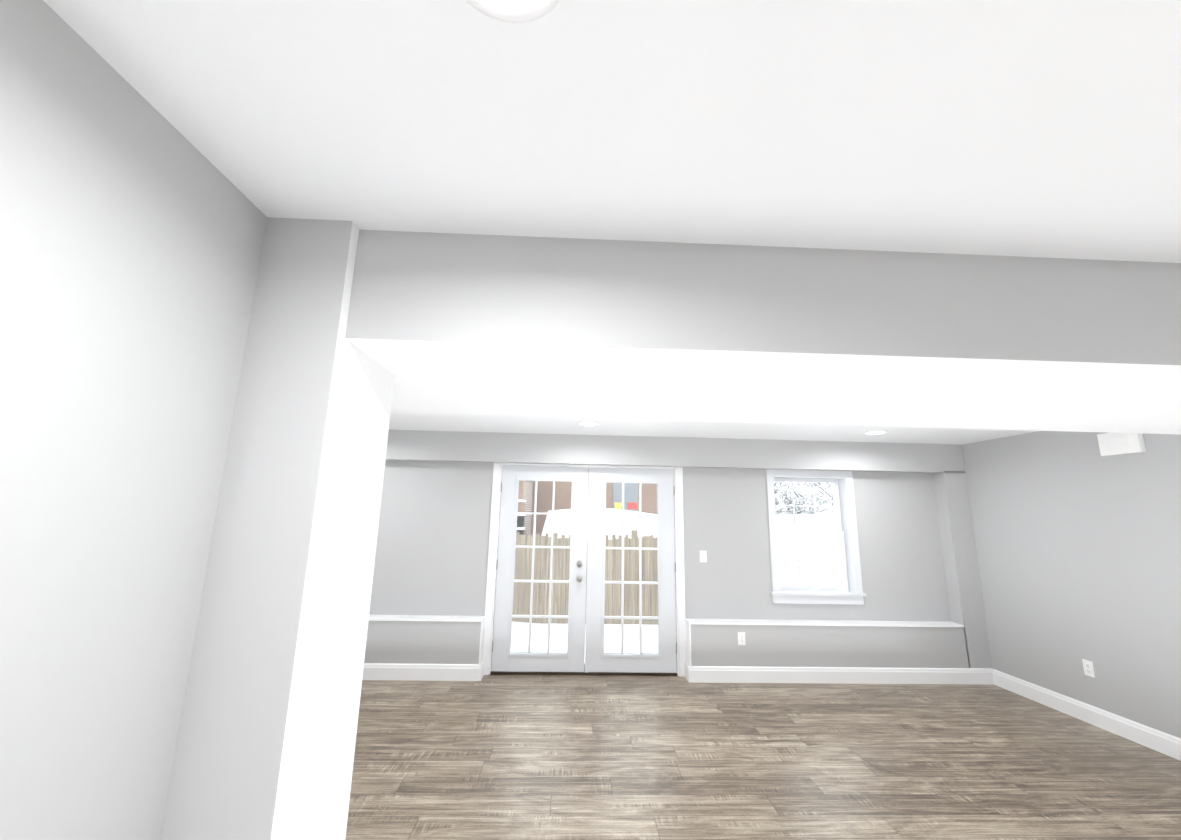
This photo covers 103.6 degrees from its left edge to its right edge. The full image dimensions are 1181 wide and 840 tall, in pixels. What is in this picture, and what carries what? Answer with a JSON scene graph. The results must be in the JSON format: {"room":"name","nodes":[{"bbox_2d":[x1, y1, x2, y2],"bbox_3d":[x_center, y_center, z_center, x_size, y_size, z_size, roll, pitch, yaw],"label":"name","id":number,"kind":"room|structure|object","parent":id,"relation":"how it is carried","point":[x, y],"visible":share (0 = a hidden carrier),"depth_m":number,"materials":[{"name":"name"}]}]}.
{"room":"empty basement room","nodes":[
{"label":"empty basement room","id":0,"kind":"room"},
{"bbox_2d":[0,0,266,839],"bbox_3d":[-0.917,0.143,-1.125,0.120,2.572,5.358,2,-11,-2],"label":"wall","id":1,"kind":"structure","parent":0,"point":[133,221],"depth_m":0.88,"materials":[{"name":"grey paint"}]},
{"bbox_2d":[364,621,480,663],"bbox_3d":[-2.265,2.164,4.430,2.425,0.515,0.170,2,-11,-2],"label":"wall","id":2,"kind":"structure","parent":0,"point":[419,642],"depth_m":4.38,"materials":[{"name":"grey paint"}]},
{"bbox_2d":[362,660,484,680],"bbox_3d":[-2.249,2.333,4.315,2.458,0.140,0.041,2,-11,-2],"label":"baseboard","id":3,"kind":"structure","parent":2,"relation":"attached to","point":[371,671],"depth_m":4.32,"materials":[{"name":"white wood"}]},
{"bbox_2d":[43,0,1180,444],"bbox_3d":[0.435,-0.717,0.904,7.814,0.202,8.894,2,-11,-2],"label":"ceiling","id":4,"kind":"structure","parent":0,"point":[1035,128],"depth_m":0.97,"materials":[{"name":"white paint"}]},
{"bbox_2d":[466,0,559,22],"bbox_3d":[-0.126,-0.689,0.685,0.200,0.007,0.200,2,-11,-2],"label":"recessed light","id":5,"kind":"object","parent":4,"relation":"in","point":[516,11],"visible":1,"depth_m":0.76,"materials":[{"name":"white plastic"}]},
{"bbox_2d":[577,422,598,425],"bbox_3d":[-0.021,0.036,4.218,0.200,0.007,0.200,2,-11,-2],"label":"recessed light","id":6,"kind":"object","parent":4,"relation":"in","point":[588,423],"visible":1,"depth_m":4.20,"materials":[{"name":"white"}]},
{"bbox_2d":[385,430,964,472],"bbox_3d":[0.265,0.316,4.898,7.414,0.322,0.170,2,-11,-2],"label":"soffit","id":7,"kind":"object","parent":4,"relation":"attached to","point":[493,447],"depth_m":4.83,"materials":[{"name":"grey paint"}]},
{"bbox_2d":[345,230,1180,434],"bbox_3d":[0.387,-0.272,1.901,7.414,0.350,1.054,2,-11,-2],"label":"soffit","id":8,"kind":"structure","parent":4,"relation":"attached to","point":[474,324],"depth_m":1.41,"materials":[{"name":"grey paint"}]},
{"bbox_2d":[863,431,887,434],"bbox_3d":[2.684,0.121,4.373,0.200,0.007,0.200,2,-11,-2],"label":"recessed light","id":9,"kind":"object","parent":4,"relation":"in","point":[875,432],"visible":1,"depth_m":4.35,"materials":[{"name":"white"}]},
{"bbox_2d":[369,461,950,658],"bbox_3d":[0.337,1.363,4.898,7.614,2.572,0.250,2,-11,-2],"label":"wall","id":10,"kind":"structure","parent":0,"point":[432,550],"depth_m":4.80,"materials":[{"name":"grey paint"}]},
{"bbox_2d":[491,465,588,671],"bbox_3d":[-0.499,1.478,4.748,0.917,2.006,0.184,2,-11,-2],"label":"french door","id":11,"kind":"structure","parent":10,"relation":"in","point":[506,659],"depth_m":4.71,"materials":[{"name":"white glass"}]},
{"bbox_2d":[483,463,685,676],"bbox_3d":[-0.043,1.478,4.866,2.000,2.118,0.298,2,-11,-2],"label":"door frame","id":12,"kind":"structure","parent":10,"relation":"attached to","point":[679,560],"depth_m":4.70,"materials":[{"name":"white wood"}]},
{"bbox_2d":[585,467,676,672],"bbox_3d":[0.421,1.503,4.779,0.917,2.006,0.065,2,-11,-2],"label":"french door","id":13,"kind":"structure","parent":10,"relation":"in","point":[662,660],"depth_m":4.74,"materials":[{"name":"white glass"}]},
{"bbox_2d":[700,551,706,561],"bbox_3d":[1.163,1.407,4.785,0.072,0.116,0.022,2,-11,-2],"label":"light switch","id":14,"kind":"object","parent":10,"relation":"attached to","point":[703,556],"visible":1,"depth_m":4.79,"materials":[{"name":"white plastic"}]},
{"bbox_2d":[766,469,865,604],"bbox_3d":[2.337,1.234,4.995,0.980,1.360,0.310,2,-11,-2],"label":"double-hung window","id":15,"kind":"structure","parent":10,"relation":"in","point":[849,590],"depth_m":4.93,"materials":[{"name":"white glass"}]},
{"bbox_2d":[345,674,1180,839],"bbox_3d":[0.386,1.743,0.406,7.814,0.120,8.874,2,-11,-2],"label":"floor","id":16,"kind":"structure","parent":0,"point":[554,757],"depth_m":2.96,"materials":[{"name":"brown wood"}]},
{"bbox_2d":[160,217,393,839],"bbox_3d":[-0.861,0.626,1.304,0.290,2.372,0.414,2,-11,-2],"label":"column","id":17,"kind":"structure","parent":16,"relation":"on","point":[265,743],"depth_m":1.20,"materials":[{"name":"grey paint"}]},
{"bbox_2d":[932,471,991,667],"bbox_3d":[3.828,1.571,4.795,0.234,2.060,0.170,2,-11,-2],"label":"wall pier","id":18,"kind":"object","parent":16,"relation":"on","point":[963,586],"visible":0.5,"depth_m":4.76,"materials":[{"name":"grey paint"}]},
{"bbox_2d":[691,624,969,667],"bbox_3d":[2.335,2.289,4.593,2.745,0.515,0.170,2,-11,-2],"label":"wall","id":19,"kind":"structure","parent":0,"point":[841,646],"depth_m":4.52,"materials":[{"name":"grey paint"}]},
{"bbox_2d":[369,614,964,666],"bbox_3d":[0.110,2.217,4.505,7.180,0.535,0.172,2,-11,-2],"label":"trim","id":20,"kind":"structure","parent":19,"relation":"on","point":[482,619],"depth_m":4.55,"materials":[{"name":"white wood"}]},
{"bbox_2d":[738,632,745,644],"bbox_3d":[1.465,2.118,4.500,0.072,0.116,0.009,2,-11,-2],"label":"outlet","id":21,"kind":"object","parent":19,"relation":"attached to","point":[741,638],"visible":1,"depth_m":4.50,"materials":[{"name":"white plastic"}]},
{"bbox_2d":[686,664,993,684],"bbox_3d":[2.413,2.460,4.481,2.968,0.140,0.041,2,-11,-2],"label":"baseboard","id":22,"kind":"structure","parent":19,"relation":"attached to","point":[694,674],"depth_m":4.46,"materials":[{"name":"white wood"}]},
{"bbox_2d":[962,431,1180,738],"bbox_3d":[4.213,0.626,0.793,0.200,2.572,8.894,2,-11,-2],"label":"wall","id":23,"kind":"structure","parent":0,"point":[1077,536],"depth_m":3.75,"materials":[{"name":"grey paint"}]},
{"bbox_2d":[994,669,1180,760],"bbox_3d":[4.087,1.698,0.469,0.015,0.140,8.284,2,-11,-2],"label":"baseboard","id":24,"kind":"structure","parent":23,"relation":"attached to","point":[1153,739],"depth_m":3.63,"materials":[{"name":"white wood"}]},
{"bbox_2d":[1082,659,1094,677],"bbox_3d":[3.969,1.979,3.702,0.009,0.116,0.072,2,-11,-2],"label":"outlet","id":25,"kind":"object","parent":23,"relation":"attached to","point":[1088,668],"visible":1,"depth_m":3.70,"materials":[{"name":"white plastic"}]},
{"bbox_2d":[1097,433,1145,455],"bbox_3d":[4.001,0.173,3.509,0.056,0.170,0.260,2,-11,-2],"label":"door chime","id":26,"kind":"object","parent":23,"relation":"attached to","point":[1110,444],"visible":0.79,"depth_m":3.49,"materials":[{"name":"white plastic"}]},
{"label":"outside","id":27,"kind":"structure","parent":0,"visible":0},
{"bbox_2d":[511,602,657,652],"bbox_3d":[1.448,5.927,23.499,55.000,0.965,37.916,2,-11,-2],"label":"snow","id":28,"kind":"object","parent":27,"point":[555,630],"depth_m":6.23,"materials":[{"name":"white snow"}]},
{"bbox_2d":[512,526,657,624],"bbox_3d":[-2.893,2.245,6.941,8.972,1.410,0.166,2,-11,-2],"label":"fence","id":29,"kind":"object","parent":28,"relation":"on","point":[561,556],"depth_m":6.95,"materials":[{"name":"brown wood"}]},
{"bbox_2d":[516,470,656,589],"bbox_3d":[-1.888,1.918,13.390,10.000,4.700,7.620,2,-11,-2],"label":"building","id":30,"kind":"structure","parent":28,"relation":"on","point":[615,492],"depth_m":12.89,"materials":[{"name":"brick"}]},
{"bbox_2d":[540,508,656,594],"bbox_3d":[0.771,2.850,10.367,4.050,1.720,3.400,2,-11,-2],"label":"snow","id":31,"kind":"object","parent":28,"relation":"on","point":[629,522],"depth_m":9.72,"materials":[{"name":"white snow"}]},
{"bbox_2d":[614,503,621,508],"bbox_3d":[0.588,1.840,9.947,0.157,0.130,0.157,4,-12,-14],"label":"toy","id":32,"kind":"object","parent":31,"relation":"on","point":[617,505],"depth_m":9.89,"materials":[{"name":"yellow plastic"}]},
{"bbox_2d":[627,502,637,509],"bbox_3d":[0.924,1.909,10.314,0.240,0.150,0.160,2,-11,-2],"label":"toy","id":33,"kind":"object","parent":31,"relation":"on","point":[629,504],"depth_m":10.26,"materials":[{"name":"red plastic"}]},
{"bbox_2d":[774,482,835,515],"bbox_3d":[-0.797,1.388,11.501,20.110,5.053,6.119,2,-11,-2],"label":"trees","id":34,"kind":"object","parent":28,"relation":"on","point":[787,498],"depth_m":9.99,"materials":[{"name":"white plant"}]},
{"bbox_2d":[776,514,841,586],"bbox_3d":[5.996,2.387,7.350,8.250,1.660,2.700,2,-11,-2],"label":"snow bank","id":35,"kind":"object","parent":28,"relation":"on","point":[808,566],"depth_m":6.51,"materials":[{"name":"white snow"}]}
]}

